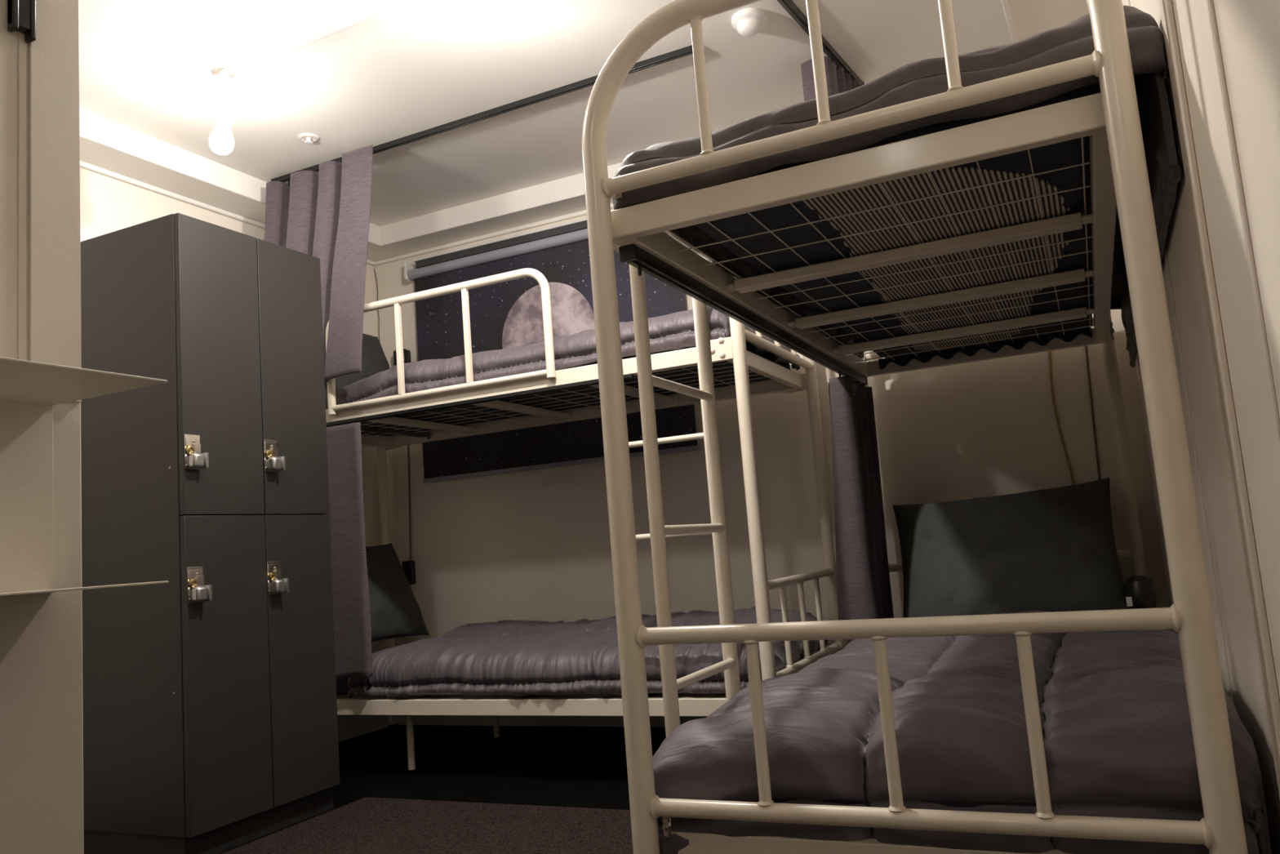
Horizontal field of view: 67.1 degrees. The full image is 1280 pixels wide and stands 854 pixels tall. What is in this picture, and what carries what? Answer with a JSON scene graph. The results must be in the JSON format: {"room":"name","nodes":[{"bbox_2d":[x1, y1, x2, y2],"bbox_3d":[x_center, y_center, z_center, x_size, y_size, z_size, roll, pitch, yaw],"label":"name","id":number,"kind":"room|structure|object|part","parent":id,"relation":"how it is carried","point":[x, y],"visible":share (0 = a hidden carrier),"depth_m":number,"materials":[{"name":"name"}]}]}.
{"room":"dormitory","nodes":[
{"label":"dormitory","id":0,"kind":"room"},
{"bbox_2d":[0,0,84,853],"bbox_3d":[-1.466,-0.272,0.634,0.126,2.530,2.238,-8,-8,25],"label":"wall","id":1,"kind":"structure","parent":0,"point":[42,700],"depth_m":1.54,"materials":[{"name":"paint"}]},
{"bbox_2d":[7,0,35,43],"bbox_3d":[-1.010,-0.714,1.578,0.021,0.166,0.036,-8,-8,25],"label":"clip","id":2,"kind":"object","parent":1,"relation":"attached to","point":[21,14],"visible":1,"depth_m":1.57,"materials":[{"name":"black plastic"}]},
{"bbox_2d":[0,356,168,596],"bbox_3d":[-0.942,0.071,1.209,0.267,0.301,0.600,-8,-8,25],"label":"wall shelf","id":3,"kind":"object","parent":1,"relation":"attached to","point":[29,390],"visible":1,"depth_m":1.48,"materials":[{"name":"paint"}]},
{"bbox_3d":[-1.061,0.087,1.264,0.003,0.301,0.600,-8,-8,25],"label":"plate","id":4,"kind":"part","parent":3,"relation":"part of","materials":[{"name":"paint"}]},
{"bbox_3d":[-0.953,-0.075,1.227,0.267,0.004,0.600,-8,-8,25],"label":"shelf plate","id":5,"kind":"part","parent":3,"relation":"part of","materials":[{"name":"paint"}]},
{"bbox_3d":[-0.933,0.218,1.192,0.262,0.004,0.600,-8,-8,25],"label":"shelf plate","id":6,"kind":"part","parent":3,"relation":"part of","materials":[{"name":"paint"}]},
{"bbox_2d":[80,166,388,742],"bbox_3d":[-2.519,0.063,2.693,0.100,2.530,5.300,-8,-8,25],"label":"wall","id":7,"kind":"structure","parent":0,"point":[108,204],"depth_m":4.13,"materials":[{"name":"paint"}]},
{"bbox_2d":[80,160,374,266],"bbox_3d":[-2.534,-1.077,2.854,0.017,0.021,5.200,-8,-8,25],"label":"trim","id":8,"kind":"structure","parent":7,"relation":"attached to","point":[104,171],"depth_m":4.04,"materials":[{"name":"paint"}]},
{"bbox_2d":[79,107,404,261],"bbox_3d":[-2.453,-1.151,2.822,0.207,0.106,5.200,-8,-8,25],"label":"trim","id":9,"kind":"structure","parent":7,"relation":"attached to","point":[106,144],"depth_m":3.90,"materials":[{"name":"paint"}]},
{"bbox_2d":[220,724,666,853],"bbox_3d":[-0.757,1.147,1.820,3.740,0.100,5.400,-8,-8,25],"label":"floor","id":10,"kind":"structure","parent":0,"point":[569,766],"depth_m":3.77,"materials":[{"name":"black carpet"}]},
{"bbox_2d":[80,212,339,853],"bbox_3d":[-1.423,0.345,3.211,0.538,1.928,0.604,-8,-8,25],"label":"locker","id":11,"kind":"object","parent":10,"relation":"on","point":[211,722],"visible":1,"depth_m":2.99,"materials":[{"name":"grey laminate"}]},
{"bbox_3d":[-1.345,0.075,2.900,0.003,0.105,0.055,-8,-8,25],"label":"latch plate","id":12,"kind":"part","parent":11,"relation":"part of","materials":[{"name":"silver metal"}]},
{"bbox_3d":[-1.314,0.466,2.853,0.003,0.105,0.055,-8,-8,25],"label":"latch plate","id":13,"kind":"part","parent":11,"relation":"part of","materials":[{"name":"silver metal"}]},
{"bbox_3d":[-1.324,-0.187,3.049,0.020,0.926,0.306,-8,-8,25],"label":"door","id":14,"kind":"part","parent":11,"relation":"part of","materials":[{"name":"grey metal"}]},
{"bbox_3d":[-1.253,0.727,2.936,0.020,0.914,0.306,-8,-8,25],"label":"door","id":15,"kind":"part","parent":11,"relation":"part of","materials":[{"name":"grey laminate"}]},
{"bbox_3d":[-1.215,0.095,3.176,0.003,0.105,0.055,-8,-8,25],"label":"latch plate","id":16,"kind":"part","parent":11,"relation":"part of","materials":[{"name":"silver metal"}]},
{"bbox_3d":[-1.185,0.488,3.125,0.003,0.105,0.055,-8,-8,25],"label":"latch plate","id":17,"kind":"part","parent":11,"relation":"part of","materials":[{"name":"silver metal"}]},
{"bbox_3d":[-1.196,-0.164,3.320,0.020,0.926,0.290,-8,-8,25],"label":"door","id":18,"kind":"part","parent":11,"relation":"part of","materials":[{"name":"grey metal"}]},
{"bbox_3d":[-1.124,0.750,3.208,0.020,0.914,0.290,-8,-8,25],"label":"door","id":19,"kind":"part","parent":11,"relation":"part of","materials":[{"name":"grey laminate"}]},
{"bbox_2d":[222,796,633,853],"bbox_3d":[-0.622,0.994,1.081,2.635,0.003,3.940,-8,-8,25],"label":"carpet","id":20,"kind":"object","parent":10,"relation":"on","point":[365,825],"visible":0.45,"depth_m":2.89,"materials":[{"name":"grey carpet"}]},
{"bbox_2d":[582,0,1248,853],"bbox_3d":[0.842,0.135,2.630,0.972,1.854,2.323,-8,-8,25],"label":"bunk bed","id":21,"kind":"object","parent":20,"relation":"on","point":[1110,117],"visible":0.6,"depth_m":1.69,"materials":[{"name":"beige metal"}]},
{"bbox_3d":[-0.060,-0.392,1.923,0.005,0.075,0.107,-8,-8,25],"label":"corner plate","id":22,"kind":"part","parent":21,"relation":"part of","materials":[{"name":"white metal"}]},
{"bbox_3d":[0.036,0.217,1.992,0.031,1.230,0.031,-8,-8,25],"label":"ladder rail","id":23,"kind":"part","parent":21,"relation":"part of","materials":[{"name":"white metal"}]},
{"bbox_3d":[0.193,0.246,2.324,0.031,1.230,0.031,-8,-8,25],"label":"ladder rail","id":24,"kind":"part","parent":21,"relation":"part of","materials":[{"name":"white metal"}]},
{"bbox_2d":[618,243,867,384],"bbox_3d":[0.432,-0.255,2.886,0.034,0.050,2.144,-8,-8,25],"label":"rail","id":25,"kind":"object","parent":21,"relation":"attached to","point":[633,255],"visible":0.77,"depth_m":2.38,"materials":[{"name":"black metal"}]},
{"bbox_2d":[827,376,893,620],"bbox_3d":[0.809,0.288,3.587,0.135,0.906,0.417,-8,-8,25],"label":"curtain","id":26,"kind":"object","parent":25,"relation":"hanging from","point":[864,591],"visible":0.98,"depth_m":3.43,"materials":[{"name":"purple fabric"}]},
{"bbox_3d":[0.323,-0.510,1.672,0.872,0.041,0.041,-8,-8,25],"label":"rail","id":27,"kind":"part","parent":21,"relation":"part of","materials":[{"name":"white metal"}]},
{"bbox_2d":[693,86,1093,369],"bbox_3d":[0.837,-0.403,2.678,0.762,0.119,2.132,-8,-8,25],"label":"mattress","id":28,"kind":"object","parent":21,"relation":"on","point":[1068,153],"visible":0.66,"depth_m":2.15,"materials":[{"name":"black fabric"}]},
{"bbox_2d":[612,5,1183,367],"bbox_3d":[0.842,-0.402,2.662,0.982,0.335,2.185,-8,-8,25],"label":"comforter","id":29,"kind":"object","parent":28,"relation":"on","point":[916,80],"visible":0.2,"depth_m":1.71,"materials":[{"name":"grey fabric"}]},
{"bbox_3d":[0.870,-0.387,2.599,0.552,0.004,1.957,-8,-8,25],"label":"underside panel","id":30,"kind":"part","parent":28,"relation":"part of","materials":[{"name":"grey fabric"}]},
{"bbox_3d":[0.388,0.327,1.569,0.872,0.041,0.041,-8,-8,25],"label":"rail","id":31,"kind":"part","parent":21,"relation":"part of","materials":[{"name":"white metal"}]},
{"bbox_3d":[0.411,0.622,1.533,0.872,0.041,0.041,-8,-8,25],"label":"rail","id":32,"kind":"part","parent":21,"relation":"part of","materials":[{"name":"white metal"}]},
{"bbox_2d":[652,610,1271,853],"bbox_3d":[0.838,0.757,2.385,1.008,0.485,1.862,-8,-8,25],"label":"comforter","id":33,"kind":"object","parent":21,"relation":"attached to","point":[1116,723],"visible":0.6,"depth_m":1.63,"materials":[{"name":"grey fabric"}]},
{"bbox_2d":[756,797,1173,810],"bbox_3d":[0.896,0.713,2.554,0.789,0.088,2.132,-8,-8,25],"label":"mattress","id":34,"kind":"object","parent":21,"relation":"on","point":[947,803],"visible":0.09,"depth_m":1.57,"materials":[{"name":"black fabric"}]},
{"bbox_2d":[893,477,1128,617],"bbox_3d":[1.296,0.467,3.429,0.779,0.509,0.262,-8,-8,25],"label":"pillow","id":35,"kind":"object","parent":34,"relation":"on","point":[1051,549],"visible":0.93,"depth_m":3.36,"materials":[{"name":"fabric"}]},
{"bbox_3d":[1.293,-0.335,3.717,0.872,0.041,0.041,-8,-8,25],"label":"rail","id":36,"kind":"part","parent":21,"relation":"part of","materials":[{"name":"white metal"}]},
{"bbox_3d":[1.358,0.503,3.614,0.872,0.041,0.041,-8,-8,25],"label":"rail","id":37,"kind":"part","parent":21,"relation":"part of","materials":[{"name":"beige metal"}]},
{"bbox_3d":[1.684,-0.340,3.452,0.005,0.075,0.107,-8,-8,25],"label":"corner plate","id":38,"kind":"part","parent":21,"relation":"part of","materials":[{"name":"beige metal"}]},
{"bbox_2d":[325,267,844,769],"bbox_3d":[-0.466,0.407,4.015,2.323,1.854,0.972,-8,-8,25],"label":"bunk bed","id":39,"kind":"object","parent":10,"relation":"on","point":[732,349],"visible":0.38,"depth_m":3.64,"materials":[{"name":"beige metal"}]},
{"bbox_2d":[336,677,350,694],"bbox_3d":[-0.416,0.987,3.952,2.132,0.088,0.789,-8,-8,25],"label":"mattress","id":40,"kind":"object","parent":39,"relation":"on","point":[342,688],"visible":0.02,"depth_m":3.89,"materials":[{"name":"black fabric"}]},
{"bbox_2d":[365,542,429,642],"bbox_3d":[-1.262,0.767,4.457,0.268,0.456,0.630,-8,-8,25],"label":"pillow","id":41,"kind":"object","parent":40,"relation":"on","point":[395,611],"visible":0.48,"depth_m":4.49,"materials":[{"name":"fabric"}]},
{"bbox_3d":[-1.261,0.073,4.946,0.107,0.075,0.005,-8,-8,25],"label":"corner plate","id":42,"kind":"part","parent":39,"relation":"part of","materials":[{"name":"beige metal"}]},
{"bbox_3d":[-0.945,-0.306,3.794,0.021,0.366,0.021,-8,-8,25],"label":"guard post","id":43,"kind":"part","parent":39,"relation":"part of","materials":[{"name":"white metal"}]},
{"bbox_3d":[-0.911,1.235,3.833,0.028,0.239,0.027,-8,-8,25],"label":"support leg","id":44,"kind":"part","parent":39,"relation":"part of","materials":[{"name":"white metal"}]},
{"bbox_3d":[-0.654,-0.345,3.660,0.021,0.366,0.021,-8,-8,25],"label":"guard post","id":45,"kind":"part","parent":39,"relation":"part of","materials":[{"name":"white metal"}]},
{"bbox_2d":[326,373,634,426],"bbox_3d":[-0.837,-0.058,3.737,1.804,0.036,0.021,-8,-8,25],"label":"rail","id":46,"kind":"object","parent":39,"relation":"attached to","point":[628,376],"visible":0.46,"depth_m":3.63,"materials":[{"name":"black metal"}]},
{"bbox_2d":[324,422,372,679],"bbox_3d":[-1.200,0.489,3.821,0.309,0.990,0.056,-8,-8,25],"label":"curtain","id":47,"kind":"object","parent":46,"relation":"hanging from","point":[350,587],"visible":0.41,"depth_m":3.78,"materials":[{"name":"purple fabric"}]},
{"bbox_3d":[-0.655,1.281,4.373,0.028,0.239,0.027,-8,-8,25],"label":"support leg","id":48,"kind":"part","parent":39,"relation":"part of","materials":[{"name":"white metal"}]},
{"bbox_2d":[360,341,790,436],"bbox_3d":[-0.504,-0.141,4.091,2.132,0.088,0.787,-8,-8,25],"label":"mattress","id":49,"kind":"object","parent":39,"relation":"on","point":[749,347],"visible":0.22,"depth_m":4.04,"materials":[{"name":"black fabric"}]},
{"bbox_2d":[324,333,389,396],"bbox_3d":[-1.396,-0.279,4.610,0.235,0.434,0.628,-8,-8,25],"label":"pillow","id":50,"kind":"object","parent":49,"relation":"on","point":[374,360],"visible":0.19,"depth_m":4.66,"materials":[{"name":"fabric"}]},
{"bbox_2d":[324,305,799,439],"bbox_3d":[-0.381,-0.176,4.024,1.958,0.253,0.896,-8,-8,25],"label":"comforter","id":51,"kind":"object","parent":49,"relation":"on","point":[674,331],"visible":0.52,"depth_m":3.60,"materials":[{"name":"grey fabric"}]},
{"bbox_2d":[346,606,828,698],"bbox_3d":[-0.201,0.897,3.842,1.755,0.254,0.947,-8,-8,25],"label":"comforter","id":52,"kind":"object","parent":39,"relation":"on","point":[580,656],"visible":0.67,"depth_m":3.59,"materials":[{"name":"grey fabric"}]},
{"bbox_3d":[0.241,0.225,3.173,0.031,1.470,0.031,-8,-8,25],"label":"ladder rail","id":53,"kind":"part","parent":39,"relation":"part of","materials":[{"name":"white metal"}]},
{"bbox_3d":[0.259,-0.257,3.224,0.107,0.075,0.005,-8,-8,25],"label":"corner plate","id":54,"kind":"part","parent":39,"relation":"part of","materials":[{"name":"white metal"}]},
{"bbox_3d":[0.517,-0.286,3.619,0.041,0.041,0.872,-8,-8,25],"label":"rail","id":55,"kind":"part","parent":39,"relation":"part of","materials":[{"name":"white metal"}]},
{"bbox_3d":[0.655,-0.185,4.059,0.107,0.075,0.005,-8,-8,25],"label":"corner plate","id":56,"kind":"part","parent":39,"relation":"part of","materials":[{"name":"beige metal"}]},
{"bbox_3d":[0.582,0.551,3.516,0.041,0.041,0.872,-8,-8,25],"label":"rail","id":57,"kind":"part","parent":39,"relation":"part of","materials":[{"name":"white metal"}]},
{"bbox_3d":[0.605,0.846,3.480,0.041,0.041,0.872,-8,-8,25],"label":"rail","id":58,"kind":"part","parent":39,"relation":"part of","materials":[{"name":"beige metal"}]},
{"bbox_2d":[79,0,1088,226],"bbox_3d":[-0.960,-1.456,2.139,3.740,0.100,5.400,-8,-8,25],"label":"ceiling","id":59,"kind":"structure","parent":0,"point":[147,67],"depth_m":3.47,"materials":[{"name":"paint"}]},
{"bbox_2d":[297,133,319,144],"bbox_3d":[-1.330,-1.150,3.877,0.080,0.025,0.080,-8,-8,25],"label":"sprinkler","id":60,"kind":"object","parent":59,"relation":"attached to","point":[308,138],"visible":1,"depth_m":3.87,"materials":[{"name":"white plastic"}]},
{"bbox_2d":[219,0,414,77],"bbox_3d":[-0.705,-1.313,2.944,1.655,0.026,0.032,-8,-8,27],"label":"track","id":61,"kind":"object","parent":59,"relation":"attached to","point":[382,6],"visible":1,"depth_m":3.12,"materials":[{"name":"white plastic"}]},
{"bbox_2d":[208,74,234,155],"bbox_3d":[-1.437,-1.066,3.313,0.080,0.269,0.079,-2,-7,-19],"label":"spot lamp","id":62,"kind":"object","parent":61,"relation":"hanging from","point":[221,141],"visible":1,"depth_m":3.29,"materials":[{"name":"white plastic"}]},
{"bbox_3d":[-1.449,-1.127,3.324,0.042,0.111,0.012,-8,-8,25],"label":"stem","id":63,"kind":"part","parent":62,"relation":"part of","materials":[{"name":"white plastic"}]},
{"bbox_3d":[-1.432,-0.991,3.304,0.079,0.119,0.080,-8,-8,25],"label":"bulb","id":64,"kind":"part","parent":62,"relation":"part of","materials":[{"name":"white glass"}]},
{"bbox_2d":[271,44,693,184],"bbox_3d":[-0.703,-1.196,3.824,2.049,0.044,0.025,-8,-8,25],"label":"rail","id":65,"kind":"object","parent":59,"relation":"attached to","point":[686,51],"visible":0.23,"depth_m":3.72,"materials":[{"name":"black metal"}]},
{"bbox_2d":[264,144,373,382],"bbox_3d":[-1.336,-0.632,4.031,0.696,0.932,0.172,-8,-8,25],"label":"curtain","id":66,"kind":"object","parent":65,"relation":"hanging from","point":[324,215],"visible":0.53,"depth_m":3.93,"materials":[{"name":"purple fabric"}]},
{"bbox_2d":[731,7,766,36],"bbox_3d":[0.366,-1.345,3.233,0.116,0.058,0.116,-8,-8,25],"label":"smoke detector","id":67,"kind":"object","parent":59,"relation":"attached to","point":[749,21],"visible":1,"depth_m":3.20,"materials":[{"name":"white plastic"}]},
{"bbox_2d":[777,0,864,84],"bbox_3d":[0.480,-1.370,3.148,0.030,0.046,1.492,-9,-8,31],"label":"rail","id":68,"kind":"object","parent":59,"relation":"attached to","point":[791,8],"visible":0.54,"depth_m":3.41,"materials":[{"name":"black metal"}]},
{"bbox_2d":[800,56,862,101],"bbox_3d":[0.775,-0.919,3.566,0.097,0.816,0.363,-11,-10,43],"label":"curtain","id":69,"kind":"object","parent":68,"relation":"hanging from","point":[837,82],"visible":0.1,"depth_m":3.50,"materials":[{"name":"purple fabric"}]},
{"bbox_2d":[1000,0,1017,42],"bbox_3d":[1.289,-1.423,3.373,0.020,0.020,0.650,-8,-8,26],"label":"conduit","id":70,"kind":"object","parent":59,"relation":"attached to","point":[1005,5],"visible":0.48,"depth_m":3.37,"materials":[{"name":"white plastic"}]},
{"bbox_2d":[374,208,1169,727],"bbox_3d":[0.274,0.051,4.367,3.740,2.530,0.100,-8,-8,25],"label":"wall","id":71,"kind":"structure","parent":0,"point":[534,544],"depth_m":4.20,"materials":[{"name":"paint"}]},
{"bbox_2d":[373,268,380,342],"bbox_3d":[-1.398,-0.603,5.147,0.019,0.500,0.006,-6,-7,13],"label":"cable","id":72,"kind":"object","parent":71,"relation":"attached to","point":[374,268],"visible":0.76,"depth_m":5.15,"materials":[{"name":"black plastic"}]},
{"bbox_2d":[393,348,411,365],"bbox_3d":[-1.238,-0.354,5.026,0.075,0.095,0.063,-8,-8,25],"label":"adapter","id":73,"kind":"object","parent":71,"relation":"attached to","point":[406,353],"visible":0.36,"depth_m":5.01,"materials":[{"name":"black plastic"}]},
{"bbox_2d":[402,444,415,584],"bbox_3d":[-1.202,0.448,4.959,0.064,0.715,0.033,-8,-8,25],"label":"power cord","id":74,"kind":"object","parent":71,"relation":"attached to","point":[409,567],"visible":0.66,"depth_m":4.92,"materials":[{"name":"black plastic"}]},
{"bbox_2d":[402,560,415,584],"bbox_3d":[-1.178,0.743,4.924,0.064,0.120,0.030,-8,-8,25],"label":"socket","id":75,"kind":"object","parent":74,"relation":"attached to","point":[409,567],"depth_m":4.91,"materials":[{"name":"black plastic"}]},
{"bbox_3d":[-1.185,0.390,4.966,0.025,0.600,0.011,-5,-7,4],"label":"cord","id":76,"kind":"part","parent":74,"relation":"part of","materials":[{"name":"black plastic"}]},
{"bbox_2d":[374,203,613,266],"bbox_3d":[0.161,-1.091,4.454,3.540,0.021,0.017,-8,-8,25],"label":"trim","id":77,"kind":"structure","parent":71,"relation":"attached to","point":[581,212],"depth_m":4.88,"materials":[{"name":"paint"}]},
{"bbox_2d":[379,162,622,253],"bbox_3d":[0.211,-1.173,4.338,3.333,0.106,0.195,-8,-8,25],"label":"trim","id":78,"kind":"structure","parent":71,"relation":"attached to","point":[566,195],"depth_m":4.71,"materials":[{"name":"paint"}]},
{"bbox_2d":[404,217,717,598],"bbox_3d":[-0.428,-0.061,4.607,1.592,1.808,0.075,-8,-8,25],"label":"roller blind","id":79,"kind":"object","parent":71,"relation":"attached to","point":[508,313],"visible":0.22,"depth_m":4.70,"materials":[{"name":"black fabric"}]},
{"bbox_3d":[-0.489,-0.949,4.717,1.505,0.010,0.064,-8,-8,25],"label":"head rail","id":80,"kind":"part","parent":79,"relation":"part of","materials":[{"name":"white plastic"}]},
{"bbox_3d":[0.264,-0.119,4.264,0.046,1.732,0.004,-8,-8,25],"label":"bead chain","id":81,"kind":"part","parent":79,"relation":"part of","materials":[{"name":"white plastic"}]},
{"bbox_2d":[1048,351,1075,484],"bbox_3d":[1.607,0.003,3.674,0.044,0.720,0.010,-8,-8,25],"label":"cable","id":82,"kind":"object","parent":71,"relation":"attached to","point":[1049,352],"visible":0.71,"depth_m":3.68,"materials":[{"name":"grey plastic"}]},
{"bbox_2d":[1084,345,1101,479],"bbox_3d":[1.687,0.004,3.627,0.064,0.665,0.033,-8,-8,25],"label":"cable","id":83,"kind":"object","parent":71,"relation":"attached to","point":[1086,346],"visible":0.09,"depth_m":3.63,"materials":[{"name":"black plastic"}]},
{"bbox_2d":[1124,575,1156,608],"bbox_3d":[1.619,0.542,3.124,0.094,0.118,0.178,-8,-8,25],"label":"power socket","id":84,"kind":"object","parent":71,"relation":"attached to","point":[1140,590],"visible":0.77,"depth_m":3.07,"materials":[{"name":"black plastic"}]},
{"bbox_2d":[1121,0,1279,853],"bbox_3d":[0.760,-0.379,1.176,0.100,2.530,5.300,-8,-8,25],"label":"wall","id":85,"kind":"structure","parent":0,"point":[1249,30],"depth_m":1.28,"materials":[{"name":"paint"}]},
{"bbox_2d":[1126,0,1234,704],"bbox_3d":[1.080,-0.307,1.970,0.004,2.530,0.015,-8,-8,25],"label":"trim","id":86,"kind":"structure","parent":85,"relation":"attached to","point":[1128,1],"depth_m":1.92,"materials":[{"name":"paint"}]},
{"bbox_2d":[1158,0,1279,797],"bbox_3d":[0.821,-0.353,1.431,0.010,2.530,0.075,-8,-8,25],"label":"trim","id":87,"kind":"structure","parent":85,"relation":"attached to","point":[1271,695],"depth_m":1.38,"materials":[{"name":"paint"}]},
{"bbox_2d":[1207,0,1279,457],"bbox_3d":[0.669,-0.381,1.105,0.004,2.530,0.015,-8,-8,25],"label":"trim","id":88,"kind":"structure","parent":85,"relation":"attached to","point":[1210,2],"depth_m":1.08,"materials":[{"name":"paint"}]}
]}

